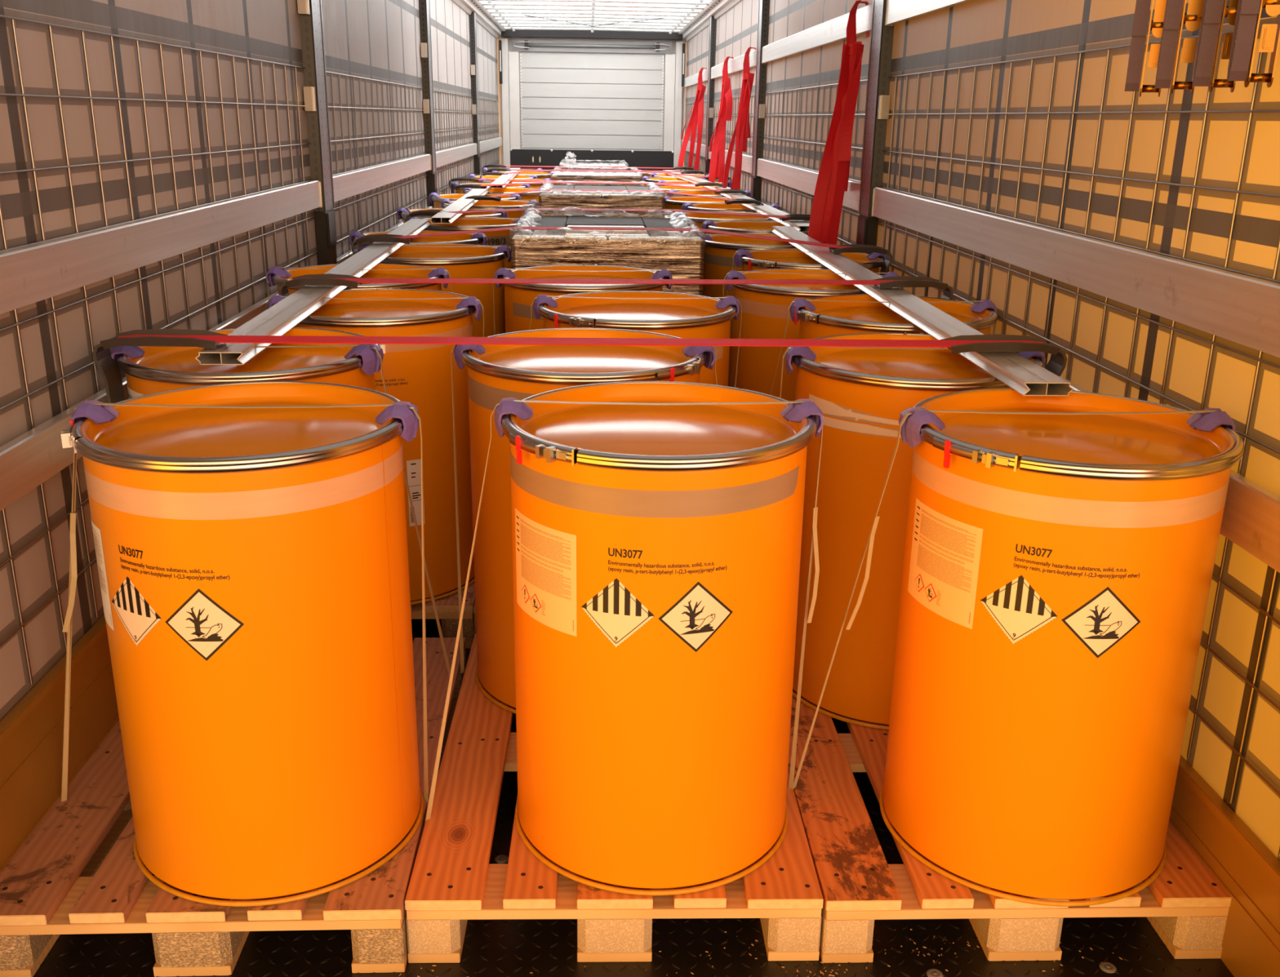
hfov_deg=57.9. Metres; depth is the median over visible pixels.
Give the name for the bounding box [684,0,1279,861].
wall
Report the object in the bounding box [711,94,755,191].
mesh panel
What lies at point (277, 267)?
band
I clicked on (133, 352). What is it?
protector
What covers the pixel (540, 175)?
drum
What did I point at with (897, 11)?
side slat
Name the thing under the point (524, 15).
tension line
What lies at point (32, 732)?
baseboard
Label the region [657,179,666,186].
protector
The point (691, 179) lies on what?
plank
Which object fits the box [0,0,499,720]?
wall
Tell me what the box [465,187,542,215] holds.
drum
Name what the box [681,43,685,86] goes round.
post
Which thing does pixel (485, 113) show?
mesh panel
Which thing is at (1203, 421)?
protector
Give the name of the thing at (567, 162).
stack
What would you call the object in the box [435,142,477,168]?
side slat
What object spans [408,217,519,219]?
band
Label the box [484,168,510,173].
protector
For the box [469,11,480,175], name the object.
post
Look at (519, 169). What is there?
drum
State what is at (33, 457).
side slat
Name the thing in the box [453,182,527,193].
drum
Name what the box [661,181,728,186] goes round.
drum
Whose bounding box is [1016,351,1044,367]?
protector
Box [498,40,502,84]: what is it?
curtain tensioner
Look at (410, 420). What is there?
protector
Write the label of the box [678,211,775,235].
drum
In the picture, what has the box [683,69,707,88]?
side slat
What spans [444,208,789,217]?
strap
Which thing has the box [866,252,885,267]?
protector
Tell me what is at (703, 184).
protector
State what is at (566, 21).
tension line
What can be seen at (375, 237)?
protector
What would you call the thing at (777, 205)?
protector
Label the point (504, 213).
protector
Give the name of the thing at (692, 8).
bow
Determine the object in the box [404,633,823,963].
pallet
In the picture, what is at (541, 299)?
protector
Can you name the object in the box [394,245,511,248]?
band
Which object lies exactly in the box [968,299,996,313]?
protector
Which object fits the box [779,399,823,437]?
protector
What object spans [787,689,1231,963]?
pallet
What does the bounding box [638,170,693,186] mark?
drum
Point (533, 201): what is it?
protector
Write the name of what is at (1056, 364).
protector
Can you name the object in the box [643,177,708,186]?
drum
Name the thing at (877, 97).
post
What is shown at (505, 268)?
band
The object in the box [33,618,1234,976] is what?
floor
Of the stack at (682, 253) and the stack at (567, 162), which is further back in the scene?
the stack at (567, 162)
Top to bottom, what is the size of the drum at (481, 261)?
0.880 m
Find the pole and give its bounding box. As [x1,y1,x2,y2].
[513,40,670,51]
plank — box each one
[430,186,492,223]
[489,168,519,187]
[662,169,730,190]
[719,189,809,231]
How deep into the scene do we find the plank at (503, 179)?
9.45 m
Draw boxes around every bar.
[195,218,430,364]
[772,226,1073,395]
[1124,0,1166,97]
[1155,0,1204,93]
[1192,0,1238,93]
[1226,0,1279,87]
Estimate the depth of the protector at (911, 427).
2.19 m
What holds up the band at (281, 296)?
attached to the drum at (419, 375)
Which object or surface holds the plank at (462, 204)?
on the drum at (437, 201)
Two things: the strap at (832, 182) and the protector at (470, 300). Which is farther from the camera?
the strap at (832, 182)
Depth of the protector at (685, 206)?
7.53 m
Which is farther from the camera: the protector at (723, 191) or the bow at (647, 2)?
the bow at (647, 2)
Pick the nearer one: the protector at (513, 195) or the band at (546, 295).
the band at (546, 295)
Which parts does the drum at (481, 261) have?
lid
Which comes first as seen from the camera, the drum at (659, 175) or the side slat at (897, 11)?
the side slat at (897, 11)
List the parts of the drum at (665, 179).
lid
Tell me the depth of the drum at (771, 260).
4.92 m
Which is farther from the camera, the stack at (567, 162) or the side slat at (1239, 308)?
the stack at (567, 162)
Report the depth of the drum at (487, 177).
10.99 m
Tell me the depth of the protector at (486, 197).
7.24 m
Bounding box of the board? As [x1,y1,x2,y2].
[510,148,674,173]
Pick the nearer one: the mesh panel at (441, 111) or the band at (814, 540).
the band at (814, 540)
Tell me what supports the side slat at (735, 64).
attached to the post at (713, 22)
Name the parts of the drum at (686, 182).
lid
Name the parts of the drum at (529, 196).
lid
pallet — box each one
[0,637,466,976]
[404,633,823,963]
[410,577,475,648]
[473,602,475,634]
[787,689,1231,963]
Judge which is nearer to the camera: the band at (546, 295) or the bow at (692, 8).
the band at (546, 295)
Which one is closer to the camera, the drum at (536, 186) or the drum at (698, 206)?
the drum at (698, 206)
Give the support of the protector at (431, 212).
on the plank at (462, 204)
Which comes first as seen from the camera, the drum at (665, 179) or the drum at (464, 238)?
the drum at (464, 238)
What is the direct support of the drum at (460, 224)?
on the pallet
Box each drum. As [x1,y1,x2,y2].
[60,381,423,906]
[116,327,385,399]
[272,263,444,294]
[293,288,475,604]
[352,230,483,248]
[378,243,506,337]
[400,208,502,223]
[423,217,520,270]
[431,193,517,208]
[443,200,536,219]
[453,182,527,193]
[461,328,706,714]
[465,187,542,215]
[471,175,535,183]
[481,178,548,189]
[484,168,540,172]
[500,264,666,333]
[502,171,552,185]
[502,381,816,895]
[538,290,735,386]
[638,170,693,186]
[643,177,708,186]
[652,173,707,178]
[656,185,707,197]
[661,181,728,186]
[664,196,729,217]
[670,190,749,197]
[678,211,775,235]
[686,203,777,212]
[702,233,826,386]
[706,220,808,235]
[730,267,882,400]
[740,248,884,275]
[791,332,1043,729]
[794,293,997,339]
[879,387,1244,906]
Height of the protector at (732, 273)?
0.072 m
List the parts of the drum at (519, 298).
lid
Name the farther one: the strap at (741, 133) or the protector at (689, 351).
the strap at (741, 133)
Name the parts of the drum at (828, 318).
lid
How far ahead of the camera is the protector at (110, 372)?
2.64 m
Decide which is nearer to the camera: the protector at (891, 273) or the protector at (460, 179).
the protector at (891, 273)
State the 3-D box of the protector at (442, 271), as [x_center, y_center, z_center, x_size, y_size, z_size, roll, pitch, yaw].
[-0.722,-0.754,4.147,0.076,0.073,0.092,-1,18,-6]
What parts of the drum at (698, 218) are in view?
lid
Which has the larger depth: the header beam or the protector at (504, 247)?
the header beam
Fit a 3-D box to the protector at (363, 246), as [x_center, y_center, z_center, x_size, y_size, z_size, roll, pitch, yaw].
[-1.142,-0.992,4.870,0.076,0.072,0.092,5,18,14]
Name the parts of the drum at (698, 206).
lid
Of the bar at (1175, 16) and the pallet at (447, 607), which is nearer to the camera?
the bar at (1175, 16)
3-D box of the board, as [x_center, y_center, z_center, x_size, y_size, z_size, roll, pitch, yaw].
[-0.635,-3.896,15.376,2.170,1.157,0.023,0,18,-3]
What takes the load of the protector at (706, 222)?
attached to the drum at (738, 226)
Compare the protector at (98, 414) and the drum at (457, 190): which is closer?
the protector at (98, 414)
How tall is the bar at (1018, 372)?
0.029 m
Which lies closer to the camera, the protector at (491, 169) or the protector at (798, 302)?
the protector at (798, 302)
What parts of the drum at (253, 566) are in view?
lid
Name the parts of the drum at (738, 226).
lid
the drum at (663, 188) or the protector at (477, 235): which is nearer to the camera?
the protector at (477, 235)
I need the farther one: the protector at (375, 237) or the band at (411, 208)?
the band at (411, 208)
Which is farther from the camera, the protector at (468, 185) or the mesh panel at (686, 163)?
the mesh panel at (686, 163)
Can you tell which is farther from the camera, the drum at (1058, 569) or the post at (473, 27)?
the post at (473, 27)
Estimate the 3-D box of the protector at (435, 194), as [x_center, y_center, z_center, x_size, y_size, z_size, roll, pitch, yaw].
[-1.445,-2.049,8.158,0.076,0.072,0.092,-2,18,-6]
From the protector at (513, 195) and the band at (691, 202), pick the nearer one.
the band at (691, 202)
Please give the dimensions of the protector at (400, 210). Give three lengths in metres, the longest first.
0.092 x 0.076 x 0.072 m
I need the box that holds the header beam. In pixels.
[501,26,682,53]
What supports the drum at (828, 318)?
on the pallet
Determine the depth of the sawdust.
2.27 m
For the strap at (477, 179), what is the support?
attached to the plank at (503, 179)
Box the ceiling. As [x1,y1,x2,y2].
[482,0,706,26]
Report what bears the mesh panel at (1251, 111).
attached to the wall at (975, 32)
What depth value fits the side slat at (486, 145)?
13.29 m
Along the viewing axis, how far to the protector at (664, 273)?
4.16 m
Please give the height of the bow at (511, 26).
0.055 m
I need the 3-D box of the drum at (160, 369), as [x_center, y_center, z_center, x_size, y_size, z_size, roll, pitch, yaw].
[-0.941,0.078,2.940,0.610,0.880,0.600,0,18,-3]
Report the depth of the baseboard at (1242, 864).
2.23 m
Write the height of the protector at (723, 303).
0.072 m
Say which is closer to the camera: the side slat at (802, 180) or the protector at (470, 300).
the protector at (470, 300)
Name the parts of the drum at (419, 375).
lid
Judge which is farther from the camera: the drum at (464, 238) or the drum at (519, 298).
the drum at (464, 238)
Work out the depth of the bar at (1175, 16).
2.23 m
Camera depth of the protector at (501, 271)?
4.13 m
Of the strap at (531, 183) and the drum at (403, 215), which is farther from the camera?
the strap at (531, 183)
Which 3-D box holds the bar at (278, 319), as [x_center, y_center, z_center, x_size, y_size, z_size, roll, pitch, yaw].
[-1.042,-0.838,4.303,0.106,0.029,3.575,0,18,-3]
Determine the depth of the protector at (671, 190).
8.87 m
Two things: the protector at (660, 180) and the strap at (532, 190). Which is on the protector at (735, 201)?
the strap at (532, 190)
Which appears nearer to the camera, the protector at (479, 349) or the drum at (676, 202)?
the protector at (479, 349)
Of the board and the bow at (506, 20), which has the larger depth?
the board
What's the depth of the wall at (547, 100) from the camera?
15.04 m
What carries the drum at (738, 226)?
on the pallet
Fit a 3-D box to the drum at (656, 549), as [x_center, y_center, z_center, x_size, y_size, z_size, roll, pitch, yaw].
[0.030,0.275,2.367,0.602,0.880,0.602,7,19,18]
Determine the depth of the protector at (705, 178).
10.22 m
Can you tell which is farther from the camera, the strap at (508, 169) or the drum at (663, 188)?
the strap at (508, 169)
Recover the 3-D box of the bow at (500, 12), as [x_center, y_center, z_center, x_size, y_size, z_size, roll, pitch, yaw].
[-0.498,-5.028,12.283,2.200,0.055,0.036,0,18,-3]
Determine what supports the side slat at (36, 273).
attached to the post at (315, 89)
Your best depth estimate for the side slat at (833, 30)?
6.17 m
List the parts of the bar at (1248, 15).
plate, handle, plate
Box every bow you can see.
[477,0,708,7]
[481,2,703,11]
[485,6,699,15]
[489,10,695,18]
[493,14,691,22]
[497,17,688,25]
[499,21,684,28]
[502,24,681,31]
[505,26,679,34]
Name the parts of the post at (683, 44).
handle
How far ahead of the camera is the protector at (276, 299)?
3.44 m
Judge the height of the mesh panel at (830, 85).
1.439 m
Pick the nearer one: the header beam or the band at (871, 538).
the band at (871, 538)
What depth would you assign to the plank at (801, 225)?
6.83 m
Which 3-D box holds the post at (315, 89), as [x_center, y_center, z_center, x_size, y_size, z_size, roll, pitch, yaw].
[-1.359,-1.312,4.949,0.056,2.540,0.250,0,18,-3]
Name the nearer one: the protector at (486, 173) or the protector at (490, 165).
the protector at (486, 173)
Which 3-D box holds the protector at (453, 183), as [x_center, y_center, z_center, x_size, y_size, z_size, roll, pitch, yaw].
[-1.503,-2.469,9.466,0.076,0.072,0.092,1,18,-1]
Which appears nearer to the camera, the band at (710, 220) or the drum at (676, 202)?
the band at (710, 220)
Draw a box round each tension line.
[524,14,556,20]
[565,21,619,26]
[632,17,664,22]
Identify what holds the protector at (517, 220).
attached to the drum at (460, 224)
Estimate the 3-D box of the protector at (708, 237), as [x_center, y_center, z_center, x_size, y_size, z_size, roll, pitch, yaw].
[0.307,-1.177,5.511,0.076,0.072,0.092,2,18,4]
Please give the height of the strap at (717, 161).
1.052 m
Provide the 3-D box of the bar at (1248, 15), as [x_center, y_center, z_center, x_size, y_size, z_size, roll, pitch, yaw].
[1.062,-0.908,1.948,0.070,0.442,0.048,5,18,14]
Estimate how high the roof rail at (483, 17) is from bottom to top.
0.160 m
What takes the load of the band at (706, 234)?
attached to the drum at (719, 253)
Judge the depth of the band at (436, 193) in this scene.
8.15 m
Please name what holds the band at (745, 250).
attached to the drum at (771, 260)
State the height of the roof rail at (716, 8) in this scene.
0.160 m
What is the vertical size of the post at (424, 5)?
2.540 m
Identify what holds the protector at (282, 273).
attached to the drum at (277, 280)
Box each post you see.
[297,0,337,265]
[418,0,437,208]
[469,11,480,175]
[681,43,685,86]
[704,15,716,174]
[750,0,769,201]
[856,0,893,253]
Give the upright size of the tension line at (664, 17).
0.014 m
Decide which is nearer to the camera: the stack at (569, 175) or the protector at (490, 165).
the stack at (569, 175)
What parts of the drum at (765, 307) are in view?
lid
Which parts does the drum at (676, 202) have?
lid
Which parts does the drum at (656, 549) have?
lid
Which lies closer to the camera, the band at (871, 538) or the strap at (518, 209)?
the band at (871, 538)
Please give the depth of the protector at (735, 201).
7.26 m
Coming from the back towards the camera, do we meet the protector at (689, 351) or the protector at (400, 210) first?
the protector at (400, 210)
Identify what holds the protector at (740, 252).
attached to the drum at (771, 260)
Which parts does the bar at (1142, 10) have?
plate, handle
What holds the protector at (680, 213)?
attached to the drum at (698, 218)
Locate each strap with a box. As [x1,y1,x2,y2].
[116,334,1044,347]
[297,278,925,284]
[393,226,853,248]
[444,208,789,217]
[476,178,696,185]
[478,181,721,191]
[489,189,733,200]
[503,169,708,177]
[506,165,672,168]
[508,168,680,172]
[677,67,707,170]
[708,56,733,182]
[722,47,756,190]
[808,0,869,244]
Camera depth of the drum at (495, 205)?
7.46 m
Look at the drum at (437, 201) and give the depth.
8.16 m
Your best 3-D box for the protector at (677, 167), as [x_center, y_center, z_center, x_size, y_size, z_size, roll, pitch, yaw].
[0.453,-3.193,12.052,0.244,0.297,0.109,0,18,-3]
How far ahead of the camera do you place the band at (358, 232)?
5.40 m
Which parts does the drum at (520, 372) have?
lid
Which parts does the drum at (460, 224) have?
lid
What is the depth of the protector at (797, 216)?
6.12 m
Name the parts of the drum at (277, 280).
lid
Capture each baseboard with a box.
[0,614,119,873]
[1168,754,1279,976]
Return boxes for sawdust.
[399,928,1122,976]
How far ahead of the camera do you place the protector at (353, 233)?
5.37 m
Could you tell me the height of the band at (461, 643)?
0.921 m
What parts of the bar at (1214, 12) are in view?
plate, handle, plate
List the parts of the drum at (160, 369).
lid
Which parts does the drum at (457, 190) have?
lid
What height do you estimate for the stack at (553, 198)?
0.998 m
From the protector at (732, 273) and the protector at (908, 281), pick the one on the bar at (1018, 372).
the protector at (908, 281)
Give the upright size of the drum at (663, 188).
0.880 m
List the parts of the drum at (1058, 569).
lid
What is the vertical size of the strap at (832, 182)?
1.097 m
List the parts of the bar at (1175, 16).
plate, handle, plate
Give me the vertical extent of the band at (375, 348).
0.921 m
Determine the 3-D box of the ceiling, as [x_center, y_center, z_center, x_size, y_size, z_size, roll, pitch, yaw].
[-0.444,-4.681,11.062,2.480,0.034,7.800,0,18,-3]
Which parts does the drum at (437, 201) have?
lid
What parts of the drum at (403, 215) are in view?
lid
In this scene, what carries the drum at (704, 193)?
on the pallet
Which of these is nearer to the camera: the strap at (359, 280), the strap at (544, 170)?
the strap at (359, 280)
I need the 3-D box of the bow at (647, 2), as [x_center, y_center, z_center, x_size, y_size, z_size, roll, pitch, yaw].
[-0.439,-4.597,10.942,2.200,0.055,0.036,0,18,-3]
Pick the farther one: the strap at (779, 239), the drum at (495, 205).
the drum at (495, 205)
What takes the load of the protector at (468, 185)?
on the plank at (462, 204)
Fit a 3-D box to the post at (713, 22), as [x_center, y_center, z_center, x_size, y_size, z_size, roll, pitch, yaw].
[0.707,-3.507,11.889,0.056,2.540,0.300,0,18,-3]
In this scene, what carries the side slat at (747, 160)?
attached to the post at (713, 22)
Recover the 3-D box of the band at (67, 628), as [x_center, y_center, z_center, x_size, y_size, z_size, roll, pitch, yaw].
[-0.836,0.268,2.355,0.823,0.921,0.083,0,18,-3]
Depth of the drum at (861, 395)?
2.77 m
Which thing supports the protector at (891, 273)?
attached to the drum at (765, 307)
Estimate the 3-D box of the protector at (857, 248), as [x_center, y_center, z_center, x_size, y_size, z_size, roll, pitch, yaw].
[0.895,-0.845,4.742,0.244,0.297,0.109,0,18,-3]
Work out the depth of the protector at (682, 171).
11.18 m
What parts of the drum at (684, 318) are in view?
lid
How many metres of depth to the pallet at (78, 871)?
2.22 m
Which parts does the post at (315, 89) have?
rail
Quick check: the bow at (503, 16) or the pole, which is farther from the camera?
the pole
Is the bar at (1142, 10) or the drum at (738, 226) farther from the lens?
the drum at (738, 226)
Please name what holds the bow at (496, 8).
attached to the ceiling
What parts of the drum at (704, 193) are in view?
lid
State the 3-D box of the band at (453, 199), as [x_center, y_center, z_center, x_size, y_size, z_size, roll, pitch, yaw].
[-1.077,-1.458,7.733,0.828,0.922,0.050,0,18,-3]
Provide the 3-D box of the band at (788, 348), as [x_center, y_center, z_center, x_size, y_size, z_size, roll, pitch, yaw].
[0.723,0.083,2.999,0.790,0.921,0.050,0,18,-3]
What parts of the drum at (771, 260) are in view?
lid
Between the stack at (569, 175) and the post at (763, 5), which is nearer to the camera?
the post at (763, 5)
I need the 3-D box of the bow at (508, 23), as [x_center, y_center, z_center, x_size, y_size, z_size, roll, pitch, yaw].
[-0.558,-5.458,13.624,2.200,0.055,0.036,0,18,-3]
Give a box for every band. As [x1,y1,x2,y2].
[61,402,428,808]
[110,344,450,677]
[265,296,484,337]
[266,266,453,297]
[347,231,488,257]
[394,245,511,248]
[396,208,508,226]
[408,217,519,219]
[424,400,823,824]
[428,192,521,208]
[440,199,538,208]
[451,344,717,673]
[493,268,673,335]
[528,295,742,387]
[681,202,781,209]
[701,220,786,226]
[706,234,786,236]
[722,271,899,297]
[726,249,803,295]
[769,299,997,395]
[779,346,1045,398]
[793,408,1230,790]
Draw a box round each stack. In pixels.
[510,203,704,295]
[538,180,670,217]
[551,166,642,186]
[559,152,628,170]
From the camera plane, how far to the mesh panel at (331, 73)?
6.39 m
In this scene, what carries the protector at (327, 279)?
on the bar at (278, 319)
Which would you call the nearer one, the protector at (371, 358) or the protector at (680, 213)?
the protector at (371, 358)
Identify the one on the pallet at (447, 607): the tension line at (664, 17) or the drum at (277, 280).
the drum at (277, 280)
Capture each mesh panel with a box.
[0,14,318,684]
[325,71,428,254]
[433,89,475,195]
[479,97,499,173]
[684,101,706,174]
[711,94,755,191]
[760,79,867,244]
[877,26,1279,856]
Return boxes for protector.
[71,400,119,424]
[92,328,227,403]
[110,346,145,371]
[266,266,291,286]
[267,294,285,308]
[279,273,362,296]
[344,343,383,374]
[348,231,364,245]
[351,234,413,254]
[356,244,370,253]
[375,400,418,441]
[396,207,411,219]
[404,209,444,222]
[427,267,448,288]
[429,192,439,202]
[440,198,452,208]
[448,177,479,194]
[451,182,459,189]
[453,183,487,193]
[453,344,485,368]
[455,296,481,320]
[462,187,472,193]
[465,195,501,201]
[470,232,486,245]
[480,172,507,182]
[482,164,506,173]
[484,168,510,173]
[493,208,506,217]
[493,244,511,262]
[493,397,533,437]
[494,267,515,288]
[509,194,520,199]
[513,217,524,223]
[527,199,538,208]
[528,174,537,179]
[533,294,558,319]
[650,269,672,289]
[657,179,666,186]
[668,189,677,197]
[671,166,695,174]
[673,212,683,217]
[680,170,706,177]
[681,346,715,369]
[682,201,694,213]
[694,182,723,186]
[699,233,712,241]
[702,220,716,233]
[704,177,731,187]
[714,189,749,196]
[715,295,740,319]
[724,199,763,204]
[724,270,746,290]
[733,248,753,266]
[769,203,780,209]
[779,213,810,221]
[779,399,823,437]
[785,346,816,373]
[789,297,815,322]
[828,244,892,275]
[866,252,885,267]
[874,275,953,299]
[881,271,898,277]
[898,406,946,447]
[940,333,1066,377]
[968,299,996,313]
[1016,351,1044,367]
[1186,408,1235,432]
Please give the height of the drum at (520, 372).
0.880 m
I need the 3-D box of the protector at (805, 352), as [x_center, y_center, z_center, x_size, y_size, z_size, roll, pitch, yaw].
[0.393,-0.317,2.833,0.076,0.072,0.092,3,18,6]
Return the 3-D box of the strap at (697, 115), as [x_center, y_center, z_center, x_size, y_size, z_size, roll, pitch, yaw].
[0.562,-3.897,12.258,0.286,1.051,0.139,4,18,11]
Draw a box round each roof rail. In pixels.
[451,0,506,38]
[678,0,741,41]
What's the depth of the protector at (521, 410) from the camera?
2.21 m
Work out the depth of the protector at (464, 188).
8.87 m
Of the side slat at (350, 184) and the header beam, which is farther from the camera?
the header beam
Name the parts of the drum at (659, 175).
lid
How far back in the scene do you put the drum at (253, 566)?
2.10 m
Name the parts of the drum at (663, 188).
lid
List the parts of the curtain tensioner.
handle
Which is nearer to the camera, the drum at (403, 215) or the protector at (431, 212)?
the protector at (431, 212)
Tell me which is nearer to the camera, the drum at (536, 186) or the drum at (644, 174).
the drum at (536, 186)
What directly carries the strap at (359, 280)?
on the protector at (908, 281)
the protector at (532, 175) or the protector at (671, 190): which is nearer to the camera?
the protector at (671, 190)
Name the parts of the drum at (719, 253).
lid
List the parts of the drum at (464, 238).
lid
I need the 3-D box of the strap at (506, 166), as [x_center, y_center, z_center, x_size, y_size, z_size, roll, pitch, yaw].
[-0.525,-3.326,11.992,2.131,0.011,0.052,0,18,-1]
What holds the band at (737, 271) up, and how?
attached to the drum at (765, 307)
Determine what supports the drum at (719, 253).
on the pallet
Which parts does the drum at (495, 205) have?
lid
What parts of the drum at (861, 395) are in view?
lid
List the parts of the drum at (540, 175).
lid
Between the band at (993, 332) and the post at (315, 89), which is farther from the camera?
the post at (315, 89)
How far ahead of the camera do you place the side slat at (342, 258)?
5.50 m
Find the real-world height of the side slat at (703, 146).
0.124 m
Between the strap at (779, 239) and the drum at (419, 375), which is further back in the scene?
the strap at (779, 239)
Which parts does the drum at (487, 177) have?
lid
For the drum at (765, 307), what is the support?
on the pallet
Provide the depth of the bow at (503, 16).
12.72 m
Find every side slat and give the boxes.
[0,180,323,314]
[0,291,278,511]
[333,154,431,201]
[336,206,433,263]
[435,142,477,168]
[479,137,502,153]
[681,139,706,157]
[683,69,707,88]
[708,146,752,173]
[710,49,756,79]
[756,158,860,210]
[761,3,872,63]
[871,186,1279,357]
[884,0,973,26]
[1044,367,1279,573]
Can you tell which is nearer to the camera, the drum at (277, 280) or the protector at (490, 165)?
the drum at (277, 280)
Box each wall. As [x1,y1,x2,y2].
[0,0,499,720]
[497,35,687,170]
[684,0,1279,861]
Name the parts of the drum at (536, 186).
lid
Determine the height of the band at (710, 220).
0.921 m
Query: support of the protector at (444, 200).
attached to the drum at (495, 205)
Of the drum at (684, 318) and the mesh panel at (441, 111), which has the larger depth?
the mesh panel at (441, 111)
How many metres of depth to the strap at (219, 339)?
2.68 m
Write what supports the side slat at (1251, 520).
attached to the post at (877, 97)
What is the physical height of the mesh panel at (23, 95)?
1.319 m
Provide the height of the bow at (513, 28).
0.055 m

